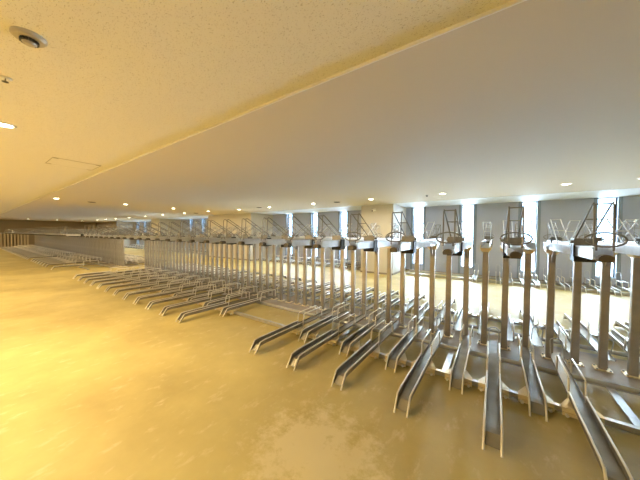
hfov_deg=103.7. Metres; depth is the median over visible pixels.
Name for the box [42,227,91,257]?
bike rack
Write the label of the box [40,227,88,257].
bike rack
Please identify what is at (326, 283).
bike rack
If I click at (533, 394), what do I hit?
bike rack
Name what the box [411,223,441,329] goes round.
bike rack
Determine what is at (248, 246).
bike rack
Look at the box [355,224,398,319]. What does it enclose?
bike rack
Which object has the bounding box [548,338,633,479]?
bike rack
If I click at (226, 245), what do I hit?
bike rack
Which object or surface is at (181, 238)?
tray
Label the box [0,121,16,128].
recessed light
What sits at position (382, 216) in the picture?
column
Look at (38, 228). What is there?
bike rack
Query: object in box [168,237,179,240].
tray
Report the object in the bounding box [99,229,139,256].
bike rack
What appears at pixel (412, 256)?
window
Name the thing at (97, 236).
bike rack
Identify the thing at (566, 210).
wall
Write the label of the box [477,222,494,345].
bike rack
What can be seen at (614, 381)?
rack base
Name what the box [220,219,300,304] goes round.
bike rack
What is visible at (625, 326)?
bike rack
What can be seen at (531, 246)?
tray
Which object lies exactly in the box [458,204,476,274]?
window
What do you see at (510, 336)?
bike rack
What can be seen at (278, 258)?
baseboard
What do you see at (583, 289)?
bike rack
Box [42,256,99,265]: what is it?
bike rack
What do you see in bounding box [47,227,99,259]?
bike rack
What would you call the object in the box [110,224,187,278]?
bike rack
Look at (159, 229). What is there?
bike rack
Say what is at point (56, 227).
bike rack
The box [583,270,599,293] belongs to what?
bike rack
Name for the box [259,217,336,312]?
bike rack
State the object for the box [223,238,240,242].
tray
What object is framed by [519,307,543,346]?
bike rack
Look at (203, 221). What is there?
window
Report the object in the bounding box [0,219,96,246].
wall
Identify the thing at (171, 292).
bike rack
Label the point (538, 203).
window
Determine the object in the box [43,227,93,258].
bike rack
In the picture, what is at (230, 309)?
bike rack
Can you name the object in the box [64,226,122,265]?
bike rack
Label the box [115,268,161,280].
bike rack
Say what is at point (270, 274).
bike rack
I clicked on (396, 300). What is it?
bike rack
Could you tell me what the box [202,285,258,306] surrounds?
bike rack
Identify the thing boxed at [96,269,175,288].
bike rack
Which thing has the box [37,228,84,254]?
bike rack
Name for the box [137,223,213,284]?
bike rack
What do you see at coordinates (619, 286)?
bike rack
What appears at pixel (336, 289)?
bike rack
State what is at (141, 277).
bike rack
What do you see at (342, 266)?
bike rack
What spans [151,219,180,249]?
wall
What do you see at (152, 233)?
bike rack
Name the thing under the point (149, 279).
bike rack
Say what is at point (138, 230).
bike rack
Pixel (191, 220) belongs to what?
window
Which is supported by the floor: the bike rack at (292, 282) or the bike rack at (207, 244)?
the bike rack at (292, 282)
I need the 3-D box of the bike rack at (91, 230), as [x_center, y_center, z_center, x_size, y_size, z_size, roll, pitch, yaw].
[-13.792,0.193,15.918,0.213,1.829,2.230,1,2,35]
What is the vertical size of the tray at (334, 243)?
0.097 m
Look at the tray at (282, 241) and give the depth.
3.75 m
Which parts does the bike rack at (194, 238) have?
post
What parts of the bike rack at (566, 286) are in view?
rail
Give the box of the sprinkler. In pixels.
[0,75,12,82]
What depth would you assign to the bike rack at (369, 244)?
3.25 m
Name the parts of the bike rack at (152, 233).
post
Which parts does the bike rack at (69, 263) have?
rail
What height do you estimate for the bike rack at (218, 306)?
0.330 m
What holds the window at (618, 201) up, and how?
in the wall at (566, 210)
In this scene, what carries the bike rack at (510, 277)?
on the floor
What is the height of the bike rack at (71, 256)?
0.330 m
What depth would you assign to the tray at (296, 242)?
3.52 m
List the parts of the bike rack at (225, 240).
post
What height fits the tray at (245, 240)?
0.097 m
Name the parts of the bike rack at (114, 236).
post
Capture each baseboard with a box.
[278,258,627,287]
[360,270,399,274]
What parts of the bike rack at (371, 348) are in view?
edge rod, edge rod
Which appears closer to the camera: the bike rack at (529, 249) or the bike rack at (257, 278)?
the bike rack at (529, 249)
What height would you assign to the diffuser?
0.018 m
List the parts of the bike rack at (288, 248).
post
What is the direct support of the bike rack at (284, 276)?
on the floor
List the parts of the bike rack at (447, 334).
post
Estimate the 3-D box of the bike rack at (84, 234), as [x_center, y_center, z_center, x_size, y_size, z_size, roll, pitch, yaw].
[-7.649,0.390,9.667,0.213,1.829,2.230,1,2,35]
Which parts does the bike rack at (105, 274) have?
rail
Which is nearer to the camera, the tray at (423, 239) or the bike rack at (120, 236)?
the tray at (423, 239)
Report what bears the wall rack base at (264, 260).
on the floor
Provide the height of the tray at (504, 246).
0.097 m
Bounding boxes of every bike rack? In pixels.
[25,252,72,258]
[27,253,77,259]
[31,253,80,260]
[32,228,77,253]
[33,254,84,261]
[34,228,79,255]
[35,228,81,255]
[35,256,85,262]
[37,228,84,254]
[37,256,90,263]
[38,228,86,254]
[39,256,96,264]
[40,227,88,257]
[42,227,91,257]
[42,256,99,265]
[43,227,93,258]
[45,227,96,258]
[46,257,101,266]
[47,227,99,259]
[49,227,102,261]
[50,258,110,269]
[51,227,105,262]
[53,227,108,262]
[56,227,111,263]
[58,227,114,264]
[61,226,118,265]
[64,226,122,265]
[64,257,101,264]
[72,264,143,278]
[77,267,150,280]
[82,226,146,270]
[83,267,154,283]
[84,230,122,254]
[86,225,151,272]
[89,269,165,285]
[90,225,156,271]
[91,230,126,257]
[94,225,162,273]
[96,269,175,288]
[99,225,168,275]
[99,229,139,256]
[100,265,146,276]
[102,230,143,261]
[104,224,174,275]
[104,272,185,292]
[105,229,144,262]
[106,267,153,278]
[108,228,150,263]
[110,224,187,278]
[111,229,153,264]
[112,273,195,295]
[115,228,157,264]
[115,228,166,265]
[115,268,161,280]
[116,224,188,279]
[119,229,162,265]
[120,270,171,283]
[122,224,196,280]
[122,275,206,299]
[129,223,205,283]
[129,271,180,286]
[133,277,219,304]
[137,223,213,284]
[139,273,190,287]
[145,280,233,309]
[146,223,224,287]
[147,228,193,268]
[149,275,199,292]
[152,229,199,268]
[155,222,237,289]
[157,228,204,272]
[159,283,249,315]
[160,277,213,296]
[163,230,210,272]
[165,222,243,290]
[169,227,217,276]
[172,280,226,296]
[175,286,266,322]
[176,221,256,294]
[176,227,225,277]
[183,227,231,278]
[187,282,241,300]
[189,221,268,297]
[190,227,240,281]
[198,227,246,282]
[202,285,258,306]
[203,220,284,300]
[206,227,255,282]
[210,271,258,280]
[214,226,264,286]
[214,274,251,281]
[219,289,276,316]
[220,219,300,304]
[223,273,271,283]
[225,226,275,286]
[228,276,265,284]
[235,226,285,291]
[235,275,286,285]
[238,218,317,308]
[244,279,279,287]
[245,226,296,293]
[249,298,336,354]
[250,277,301,289]
[258,281,293,290]
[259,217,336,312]
[259,226,306,296]
[269,279,317,292]
[271,225,321,299]
[276,284,311,294]
[282,216,357,316]
[285,225,332,302]
[286,282,334,295]
[286,304,367,370]
[298,302,350,342]
[299,286,329,298]
[301,225,349,306]
[307,284,350,300]
[311,215,384,321]
[318,226,363,310]
[319,290,350,302]
[331,310,402,390]
[334,287,373,305]
[338,224,381,313]
[339,308,386,356]
[345,213,406,327]
[345,257,360,269]
[345,293,373,308]
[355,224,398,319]
[360,290,398,310]
[378,297,399,314]
[383,223,420,324]
[385,211,439,334]
[385,315,423,372]
[392,294,424,317]
[393,317,445,417]
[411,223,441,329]
[411,301,435,321]
[434,298,454,326]
[435,209,472,340]
[443,223,466,337]
[444,324,472,394]
[453,307,471,330]
[472,263,478,281]
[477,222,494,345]
[477,303,492,334]
[478,327,508,457]
[496,265,500,284]
[497,313,514,341]
[499,206,532,350]
[509,265,512,285]
[511,221,536,355]
[517,334,554,421]
[518,266,523,286]
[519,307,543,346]
[531,267,540,288]
[541,202,628,359]
[543,220,583,366]
[543,321,570,352]
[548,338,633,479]
[555,268,570,291]
[563,313,615,361]
[568,269,586,292]
[579,219,639,378]
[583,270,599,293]
[592,218,639,372]
[597,271,621,296]
[597,329,639,363]
[613,320,628,331]
[614,272,629,291]
[620,222,639,243]
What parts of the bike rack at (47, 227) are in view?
post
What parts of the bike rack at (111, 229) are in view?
post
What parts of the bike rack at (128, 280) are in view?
rail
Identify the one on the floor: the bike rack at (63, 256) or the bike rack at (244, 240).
the bike rack at (63, 256)
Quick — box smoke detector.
[9,26,47,47]
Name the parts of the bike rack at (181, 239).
post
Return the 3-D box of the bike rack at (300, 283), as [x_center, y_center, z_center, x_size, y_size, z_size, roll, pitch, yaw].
[-0.709,1.251,7.234,0.256,0.330,2.110,1,2,35]
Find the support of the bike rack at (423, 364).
on the floor
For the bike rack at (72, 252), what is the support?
on the floor
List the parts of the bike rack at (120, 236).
post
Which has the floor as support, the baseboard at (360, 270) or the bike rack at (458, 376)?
the bike rack at (458, 376)
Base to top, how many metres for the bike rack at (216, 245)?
1.829 m
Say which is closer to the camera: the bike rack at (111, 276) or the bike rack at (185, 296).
the bike rack at (185, 296)
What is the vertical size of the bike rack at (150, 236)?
1.829 m
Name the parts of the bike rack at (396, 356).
edge rod, edge rod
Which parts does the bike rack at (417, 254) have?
post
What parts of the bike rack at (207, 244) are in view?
post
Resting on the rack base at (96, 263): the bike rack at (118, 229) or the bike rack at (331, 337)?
the bike rack at (118, 229)
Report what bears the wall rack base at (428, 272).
on the floor
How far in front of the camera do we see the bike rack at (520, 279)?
8.21 m
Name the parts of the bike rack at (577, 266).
foot plate, post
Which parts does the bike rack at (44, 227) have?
post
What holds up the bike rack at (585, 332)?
on the floor
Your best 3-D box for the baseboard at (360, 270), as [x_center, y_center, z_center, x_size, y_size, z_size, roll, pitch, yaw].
[2.764,1.320,10.933,1.384,0.075,1.734,1,2,35]
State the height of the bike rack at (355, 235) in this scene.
1.829 m
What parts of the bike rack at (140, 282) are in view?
rail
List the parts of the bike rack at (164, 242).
post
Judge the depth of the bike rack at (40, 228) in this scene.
15.09 m
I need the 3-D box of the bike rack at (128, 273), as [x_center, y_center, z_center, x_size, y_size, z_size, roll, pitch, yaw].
[-6.808,1.182,9.109,0.256,0.288,1.470,1,2,35]
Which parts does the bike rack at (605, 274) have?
foot plate, post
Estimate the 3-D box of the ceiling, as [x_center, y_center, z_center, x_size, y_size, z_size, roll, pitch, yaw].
[-12.673,-1.655,10.800,47.800,0.200,15.920,1,2,35]
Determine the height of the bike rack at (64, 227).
1.829 m
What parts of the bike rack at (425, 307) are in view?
rail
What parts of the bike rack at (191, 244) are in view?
post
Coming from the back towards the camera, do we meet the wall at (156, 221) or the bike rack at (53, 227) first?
the wall at (156, 221)
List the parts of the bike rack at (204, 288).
rail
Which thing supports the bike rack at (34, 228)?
on the rack base at (96, 263)
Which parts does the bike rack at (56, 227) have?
post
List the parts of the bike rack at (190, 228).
post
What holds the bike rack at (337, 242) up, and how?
on the rack base at (614, 381)
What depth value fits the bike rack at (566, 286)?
7.70 m
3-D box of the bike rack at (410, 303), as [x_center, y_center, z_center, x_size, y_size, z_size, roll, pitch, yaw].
[1.957,1.315,5.382,0.256,0.330,2.110,1,2,35]
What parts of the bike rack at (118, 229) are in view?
post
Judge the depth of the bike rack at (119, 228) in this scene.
12.24 m
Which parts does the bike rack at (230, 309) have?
edge rod, edge rod, rail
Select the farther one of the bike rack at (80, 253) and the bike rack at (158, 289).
the bike rack at (80, 253)
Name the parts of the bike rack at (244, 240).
post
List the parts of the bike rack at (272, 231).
post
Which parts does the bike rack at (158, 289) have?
edge rod, edge rod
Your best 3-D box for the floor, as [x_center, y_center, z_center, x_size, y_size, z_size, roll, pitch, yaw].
[-12.096,1.288,11.734,47.800,0.120,18.020,1,2,35]
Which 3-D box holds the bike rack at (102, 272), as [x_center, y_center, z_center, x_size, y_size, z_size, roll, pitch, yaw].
[-7.806,1.146,9.400,0.256,0.330,2.110,1,2,35]
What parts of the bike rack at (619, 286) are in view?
rail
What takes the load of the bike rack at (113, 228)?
on the rack base at (96, 263)
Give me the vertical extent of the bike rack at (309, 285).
0.288 m
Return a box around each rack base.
[70,256,154,269]
[136,270,639,434]
[264,260,360,269]
[405,270,629,295]
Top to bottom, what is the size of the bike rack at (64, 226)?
1.829 m
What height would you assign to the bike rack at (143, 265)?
0.288 m
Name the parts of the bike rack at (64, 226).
post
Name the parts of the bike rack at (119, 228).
post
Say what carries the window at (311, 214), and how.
in the wall at (566, 210)
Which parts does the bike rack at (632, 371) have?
foot plate, post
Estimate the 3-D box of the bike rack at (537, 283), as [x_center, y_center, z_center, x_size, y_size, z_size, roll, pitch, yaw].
[6.975,1.191,8.140,0.129,0.520,1.450,1,2,35]
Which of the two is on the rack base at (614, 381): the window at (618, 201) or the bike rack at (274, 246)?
the bike rack at (274, 246)
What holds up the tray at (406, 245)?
on the bike rack at (408, 245)
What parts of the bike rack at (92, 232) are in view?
post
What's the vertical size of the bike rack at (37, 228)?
1.829 m
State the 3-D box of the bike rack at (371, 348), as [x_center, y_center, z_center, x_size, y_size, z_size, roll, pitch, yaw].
[0.766,1.353,3.446,0.256,0.330,2.110,1,2,35]
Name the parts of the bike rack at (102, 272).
rail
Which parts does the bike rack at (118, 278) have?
rail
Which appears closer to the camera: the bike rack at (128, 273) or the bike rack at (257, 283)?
the bike rack at (257, 283)
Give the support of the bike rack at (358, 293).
on the floor
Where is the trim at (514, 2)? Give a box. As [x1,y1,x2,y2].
[1,0,526,213]
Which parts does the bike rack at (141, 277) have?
rail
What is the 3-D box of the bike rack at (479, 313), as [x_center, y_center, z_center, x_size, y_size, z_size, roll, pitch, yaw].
[3.032,1.341,4.635,0.256,0.330,2.110,1,2,35]
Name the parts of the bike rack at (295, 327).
edge rod, edge rod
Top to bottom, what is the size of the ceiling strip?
0.204 m
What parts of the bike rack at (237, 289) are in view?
rail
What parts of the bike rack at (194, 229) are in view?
post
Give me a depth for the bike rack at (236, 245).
6.92 m
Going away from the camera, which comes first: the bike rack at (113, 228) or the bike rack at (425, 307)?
the bike rack at (425, 307)
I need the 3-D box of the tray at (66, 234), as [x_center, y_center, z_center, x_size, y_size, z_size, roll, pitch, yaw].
[-9.802,-0.215,11.194,0.111,0.097,2.160,1,2,35]
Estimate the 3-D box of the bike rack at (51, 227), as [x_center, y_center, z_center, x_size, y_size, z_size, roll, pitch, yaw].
[-12.176,0.280,12.812,0.213,1.829,2.230,1,2,35]
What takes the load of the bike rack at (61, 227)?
on the rack base at (96, 263)
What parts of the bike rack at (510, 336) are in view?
rail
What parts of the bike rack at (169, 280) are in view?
rail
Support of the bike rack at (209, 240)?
on the rack base at (614, 381)
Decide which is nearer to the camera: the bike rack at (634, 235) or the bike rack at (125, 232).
the bike rack at (634, 235)
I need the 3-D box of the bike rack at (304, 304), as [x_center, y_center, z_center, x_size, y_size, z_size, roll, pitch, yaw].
[0.135,0.530,6.244,0.213,1.829,2.230,1,2,35]
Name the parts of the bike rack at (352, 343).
edge rod, edge rod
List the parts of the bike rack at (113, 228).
post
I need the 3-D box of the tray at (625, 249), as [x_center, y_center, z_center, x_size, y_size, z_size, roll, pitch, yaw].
[2.950,0.093,2.336,0.111,0.097,2.160,1,2,35]
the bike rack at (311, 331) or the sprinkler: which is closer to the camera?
the sprinkler
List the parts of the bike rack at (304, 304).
post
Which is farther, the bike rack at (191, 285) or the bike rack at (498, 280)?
the bike rack at (498, 280)
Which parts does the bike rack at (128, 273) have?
rail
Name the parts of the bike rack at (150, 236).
post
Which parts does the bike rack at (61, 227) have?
post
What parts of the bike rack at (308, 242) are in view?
post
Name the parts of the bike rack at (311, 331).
edge rod, edge rod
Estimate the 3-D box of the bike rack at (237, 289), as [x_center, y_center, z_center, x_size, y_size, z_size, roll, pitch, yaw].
[-2.544,1.285,6.147,0.256,0.288,1.470,1,2,35]
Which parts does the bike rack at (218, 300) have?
rail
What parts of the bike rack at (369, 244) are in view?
post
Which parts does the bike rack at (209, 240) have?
post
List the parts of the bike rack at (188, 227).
post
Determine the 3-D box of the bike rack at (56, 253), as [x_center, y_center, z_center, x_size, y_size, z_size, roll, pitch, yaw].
[-16.059,0.946,15.133,0.256,0.330,2.110,1,2,35]
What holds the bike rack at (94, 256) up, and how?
on the floor
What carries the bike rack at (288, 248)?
on the rack base at (614, 381)
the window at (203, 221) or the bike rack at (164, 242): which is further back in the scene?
the window at (203, 221)
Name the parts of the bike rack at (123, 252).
post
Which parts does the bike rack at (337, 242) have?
post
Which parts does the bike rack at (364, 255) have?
post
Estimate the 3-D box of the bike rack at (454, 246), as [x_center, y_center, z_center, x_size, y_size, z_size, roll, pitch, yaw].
[1.751,0.617,3.137,0.213,1.829,2.230,1,2,35]
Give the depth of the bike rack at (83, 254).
13.71 m
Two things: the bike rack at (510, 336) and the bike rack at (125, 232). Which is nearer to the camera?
the bike rack at (510, 336)
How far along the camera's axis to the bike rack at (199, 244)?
8.01 m
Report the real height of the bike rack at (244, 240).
1.829 m
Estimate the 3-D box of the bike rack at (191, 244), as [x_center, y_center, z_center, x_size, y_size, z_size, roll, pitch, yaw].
[-3.782,0.435,8.964,0.213,1.829,2.230,1,2,35]
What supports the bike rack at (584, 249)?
on the rack base at (614, 381)
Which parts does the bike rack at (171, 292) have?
edge rod, edge rod, rail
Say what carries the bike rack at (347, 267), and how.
on the floor
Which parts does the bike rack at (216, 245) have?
post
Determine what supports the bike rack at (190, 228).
on the rack base at (614, 381)
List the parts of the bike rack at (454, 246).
post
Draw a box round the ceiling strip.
[96,188,639,222]
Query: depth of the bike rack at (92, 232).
9.75 m
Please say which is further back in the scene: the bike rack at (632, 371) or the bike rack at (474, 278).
the bike rack at (474, 278)
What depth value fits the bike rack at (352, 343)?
3.62 m
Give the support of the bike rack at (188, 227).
on the rack base at (614, 381)
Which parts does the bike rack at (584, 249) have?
post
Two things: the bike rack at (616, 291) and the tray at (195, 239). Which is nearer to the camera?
the tray at (195, 239)
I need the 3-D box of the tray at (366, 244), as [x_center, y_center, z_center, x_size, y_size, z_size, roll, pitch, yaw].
[0.992,0.046,3.696,0.111,0.097,2.160,1,2,35]
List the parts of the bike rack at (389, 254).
post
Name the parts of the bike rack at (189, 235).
post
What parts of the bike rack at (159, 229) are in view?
post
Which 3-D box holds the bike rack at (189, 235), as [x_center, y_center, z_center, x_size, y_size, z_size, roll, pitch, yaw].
[-2.558,0.513,6.130,0.213,1.829,2.230,1,2,35]
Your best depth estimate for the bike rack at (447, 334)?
3.93 m
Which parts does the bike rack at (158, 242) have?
post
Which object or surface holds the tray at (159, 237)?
on the bike rack at (159, 238)
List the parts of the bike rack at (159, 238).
post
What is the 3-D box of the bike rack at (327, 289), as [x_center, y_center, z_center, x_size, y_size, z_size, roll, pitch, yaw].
[-0.097,1.297,6.407,0.256,0.288,1.470,1,2,35]
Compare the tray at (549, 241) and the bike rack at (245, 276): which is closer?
the tray at (549, 241)
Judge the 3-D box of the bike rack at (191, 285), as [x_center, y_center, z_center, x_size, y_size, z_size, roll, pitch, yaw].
[-3.618,1.259,6.893,0.256,0.288,1.470,1,2,35]
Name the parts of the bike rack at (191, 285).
rail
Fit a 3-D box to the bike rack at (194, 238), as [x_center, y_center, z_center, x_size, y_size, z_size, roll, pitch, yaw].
[-1.774,0.532,5.586,0.213,1.829,2.230,1,2,35]
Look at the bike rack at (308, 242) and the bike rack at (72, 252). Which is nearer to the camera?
the bike rack at (308, 242)
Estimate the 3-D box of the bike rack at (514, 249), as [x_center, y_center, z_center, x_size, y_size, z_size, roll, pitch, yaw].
[2.142,0.627,2.865,0.213,1.829,2.230,1,2,35]
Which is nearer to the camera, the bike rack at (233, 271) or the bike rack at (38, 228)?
the bike rack at (233, 271)
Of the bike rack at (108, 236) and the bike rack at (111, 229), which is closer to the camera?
the bike rack at (108, 236)
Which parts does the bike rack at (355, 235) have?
post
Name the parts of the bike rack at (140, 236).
post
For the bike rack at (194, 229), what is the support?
on the rack base at (614, 381)
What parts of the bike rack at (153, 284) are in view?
rail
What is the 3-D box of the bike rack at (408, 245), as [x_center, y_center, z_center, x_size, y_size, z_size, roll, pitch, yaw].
[1.359,0.608,3.409,0.213,1.829,2.230,1,2,35]
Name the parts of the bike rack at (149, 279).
rail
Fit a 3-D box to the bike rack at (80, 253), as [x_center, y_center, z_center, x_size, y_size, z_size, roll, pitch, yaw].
[-14.992,0.972,14.392,0.256,0.330,2.110,1,2,35]
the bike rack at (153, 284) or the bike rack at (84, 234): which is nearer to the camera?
the bike rack at (153, 284)
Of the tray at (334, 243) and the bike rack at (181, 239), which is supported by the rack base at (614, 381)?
the bike rack at (181, 239)
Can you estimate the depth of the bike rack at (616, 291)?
6.83 m
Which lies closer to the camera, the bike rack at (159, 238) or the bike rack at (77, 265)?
the bike rack at (159, 238)
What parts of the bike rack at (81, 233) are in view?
post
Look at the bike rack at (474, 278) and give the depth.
8.96 m
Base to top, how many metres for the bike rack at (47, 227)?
1.829 m
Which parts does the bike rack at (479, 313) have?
rail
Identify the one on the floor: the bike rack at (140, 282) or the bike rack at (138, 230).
the bike rack at (140, 282)
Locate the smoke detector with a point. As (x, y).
(27, 37)
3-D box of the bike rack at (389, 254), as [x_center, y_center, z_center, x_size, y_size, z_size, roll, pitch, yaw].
[1.702,0.568,5.155,0.213,1.829,2.230,1,2,35]
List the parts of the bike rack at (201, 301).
edge rod, edge rod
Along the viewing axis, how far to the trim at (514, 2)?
1.81 m
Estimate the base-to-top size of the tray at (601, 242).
0.097 m
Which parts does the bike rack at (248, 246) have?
post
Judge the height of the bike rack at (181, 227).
1.829 m
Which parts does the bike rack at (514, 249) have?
post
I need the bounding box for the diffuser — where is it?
[0,123,12,127]
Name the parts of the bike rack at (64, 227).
post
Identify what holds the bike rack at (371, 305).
on the floor
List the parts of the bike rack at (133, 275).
rail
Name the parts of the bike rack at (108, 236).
post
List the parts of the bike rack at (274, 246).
post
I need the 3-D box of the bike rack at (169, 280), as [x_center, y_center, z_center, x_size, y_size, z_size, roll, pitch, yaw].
[-4.680,1.233,7.631,0.256,0.288,1.470,1,2,35]
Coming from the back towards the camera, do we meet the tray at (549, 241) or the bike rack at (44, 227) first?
the bike rack at (44, 227)
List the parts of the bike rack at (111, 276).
rail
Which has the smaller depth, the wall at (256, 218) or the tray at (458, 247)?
the tray at (458, 247)
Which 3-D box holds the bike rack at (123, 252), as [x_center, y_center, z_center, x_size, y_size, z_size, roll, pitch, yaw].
[-8.700,0.317,12.381,0.213,1.829,2.230,1,2,35]
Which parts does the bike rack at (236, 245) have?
post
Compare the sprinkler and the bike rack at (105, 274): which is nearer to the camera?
the sprinkler
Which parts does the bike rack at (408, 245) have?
post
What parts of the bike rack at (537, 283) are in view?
rail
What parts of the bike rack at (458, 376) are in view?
edge rod, rail, edge rod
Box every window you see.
[190,219,193,249]
[201,218,205,251]
[285,214,292,258]
[310,212,318,260]
[338,211,348,263]
[410,207,425,269]
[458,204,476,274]
[517,201,540,279]
[591,196,622,285]
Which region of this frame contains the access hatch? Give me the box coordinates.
[46,157,100,169]
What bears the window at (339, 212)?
in the wall at (566, 210)
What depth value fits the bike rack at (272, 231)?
6.38 m
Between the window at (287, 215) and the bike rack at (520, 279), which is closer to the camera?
the bike rack at (520, 279)
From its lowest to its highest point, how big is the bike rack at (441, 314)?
0.330 m
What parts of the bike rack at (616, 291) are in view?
rail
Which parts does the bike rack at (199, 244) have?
post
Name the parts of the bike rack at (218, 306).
edge rod, edge rod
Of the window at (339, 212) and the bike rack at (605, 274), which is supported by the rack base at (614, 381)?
the bike rack at (605, 274)
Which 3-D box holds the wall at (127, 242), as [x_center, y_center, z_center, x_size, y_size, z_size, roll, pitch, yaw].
[-24.075,-0.689,29.571,6.900,2.795,1.738,1,2,35]
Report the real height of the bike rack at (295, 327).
0.330 m
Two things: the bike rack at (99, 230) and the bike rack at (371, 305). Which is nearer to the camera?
the bike rack at (371, 305)
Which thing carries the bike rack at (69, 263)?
on the floor
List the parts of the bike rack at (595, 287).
rail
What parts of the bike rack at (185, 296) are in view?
edge rod, edge rod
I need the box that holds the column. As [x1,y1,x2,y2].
[361,204,405,272]
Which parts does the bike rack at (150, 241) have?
post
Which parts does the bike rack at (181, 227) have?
post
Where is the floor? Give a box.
[0,247,639,479]
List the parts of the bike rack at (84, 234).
post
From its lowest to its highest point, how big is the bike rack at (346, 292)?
0.288 m
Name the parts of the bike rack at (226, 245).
post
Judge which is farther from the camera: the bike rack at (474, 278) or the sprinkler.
the bike rack at (474, 278)
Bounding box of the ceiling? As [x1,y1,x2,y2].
[0,0,639,221]
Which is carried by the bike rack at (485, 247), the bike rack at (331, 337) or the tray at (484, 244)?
the tray at (484, 244)
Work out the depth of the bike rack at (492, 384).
2.32 m
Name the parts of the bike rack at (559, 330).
rail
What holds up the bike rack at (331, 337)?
on the floor
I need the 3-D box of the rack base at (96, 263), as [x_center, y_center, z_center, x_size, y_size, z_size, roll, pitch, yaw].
[-19.231,0.963,18.721,24.900,0.086,2.610,1,2,35]
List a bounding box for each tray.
[66,234,99,235]
[158,236,237,239]
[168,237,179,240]
[180,237,191,240]
[192,237,225,241]
[207,237,281,242]
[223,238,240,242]
[241,238,304,243]
[262,238,331,244]
[287,239,354,245]
[315,239,384,247]
[350,240,401,248]
[391,240,439,250]
[414,238,440,240]
[442,241,471,252]
[481,239,491,247]
[501,242,523,256]
[523,240,536,249]
[543,242,613,259]
[547,240,573,243]
[597,243,639,255]
[598,241,639,244]
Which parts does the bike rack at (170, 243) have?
post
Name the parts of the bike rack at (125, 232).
post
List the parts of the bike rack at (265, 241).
post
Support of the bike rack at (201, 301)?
on the floor
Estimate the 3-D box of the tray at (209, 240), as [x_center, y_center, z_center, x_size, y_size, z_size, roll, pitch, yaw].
[-1.358,-0.011,5.329,0.111,0.097,2.160,1,2,35]
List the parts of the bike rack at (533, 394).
edge rod, rail, edge rod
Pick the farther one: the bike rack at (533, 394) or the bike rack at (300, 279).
the bike rack at (300, 279)
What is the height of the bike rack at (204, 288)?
0.288 m
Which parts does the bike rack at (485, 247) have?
post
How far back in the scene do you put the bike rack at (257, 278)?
7.68 m
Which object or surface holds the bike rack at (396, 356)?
on the floor
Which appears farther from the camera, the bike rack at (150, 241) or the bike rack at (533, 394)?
the bike rack at (150, 241)
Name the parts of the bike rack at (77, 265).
rail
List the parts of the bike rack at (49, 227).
post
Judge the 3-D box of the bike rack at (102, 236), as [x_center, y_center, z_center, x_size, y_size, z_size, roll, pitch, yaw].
[-6.083,0.428,8.579,0.213,1.829,2.230,1,2,35]
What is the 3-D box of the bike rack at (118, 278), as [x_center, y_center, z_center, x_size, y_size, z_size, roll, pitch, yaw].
[-6.196,1.185,8.282,0.256,0.330,2.110,1,2,35]
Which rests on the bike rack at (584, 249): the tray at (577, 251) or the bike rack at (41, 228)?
the tray at (577, 251)
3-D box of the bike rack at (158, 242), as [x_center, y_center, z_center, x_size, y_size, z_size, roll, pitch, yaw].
[-5.740,0.388,10.325,0.213,1.829,2.230,1,2,35]
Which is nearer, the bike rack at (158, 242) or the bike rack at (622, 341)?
the bike rack at (622, 341)
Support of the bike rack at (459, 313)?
on the floor
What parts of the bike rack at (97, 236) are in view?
post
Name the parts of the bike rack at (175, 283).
rail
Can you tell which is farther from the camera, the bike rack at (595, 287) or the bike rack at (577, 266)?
the bike rack at (595, 287)
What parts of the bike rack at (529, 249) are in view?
post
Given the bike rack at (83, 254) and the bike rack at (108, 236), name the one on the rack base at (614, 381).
the bike rack at (108, 236)
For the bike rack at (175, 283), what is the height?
0.288 m
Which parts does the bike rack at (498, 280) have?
rail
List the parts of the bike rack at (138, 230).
post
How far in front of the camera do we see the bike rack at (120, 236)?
8.39 m
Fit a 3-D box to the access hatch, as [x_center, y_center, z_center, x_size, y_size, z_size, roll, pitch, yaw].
[-4.413,-1.354,4.504,0.620,0.006,0.620,1,2,35]
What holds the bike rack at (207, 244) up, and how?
on the rack base at (614, 381)
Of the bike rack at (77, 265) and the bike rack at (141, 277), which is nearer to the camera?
the bike rack at (141, 277)
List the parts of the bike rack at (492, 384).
edge rod, rail, edge rod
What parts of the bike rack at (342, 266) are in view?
post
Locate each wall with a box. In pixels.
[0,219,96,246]
[97,221,135,245]
[136,196,639,287]
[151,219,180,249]
[208,213,272,259]
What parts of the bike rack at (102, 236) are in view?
post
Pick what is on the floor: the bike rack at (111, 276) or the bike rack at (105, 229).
the bike rack at (111, 276)
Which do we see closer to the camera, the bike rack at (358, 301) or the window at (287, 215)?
the bike rack at (358, 301)
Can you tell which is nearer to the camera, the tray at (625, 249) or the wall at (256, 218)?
the tray at (625, 249)
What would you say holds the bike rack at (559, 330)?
on the floor
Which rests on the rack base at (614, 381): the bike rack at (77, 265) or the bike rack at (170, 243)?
the bike rack at (170, 243)
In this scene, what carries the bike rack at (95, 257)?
on the floor

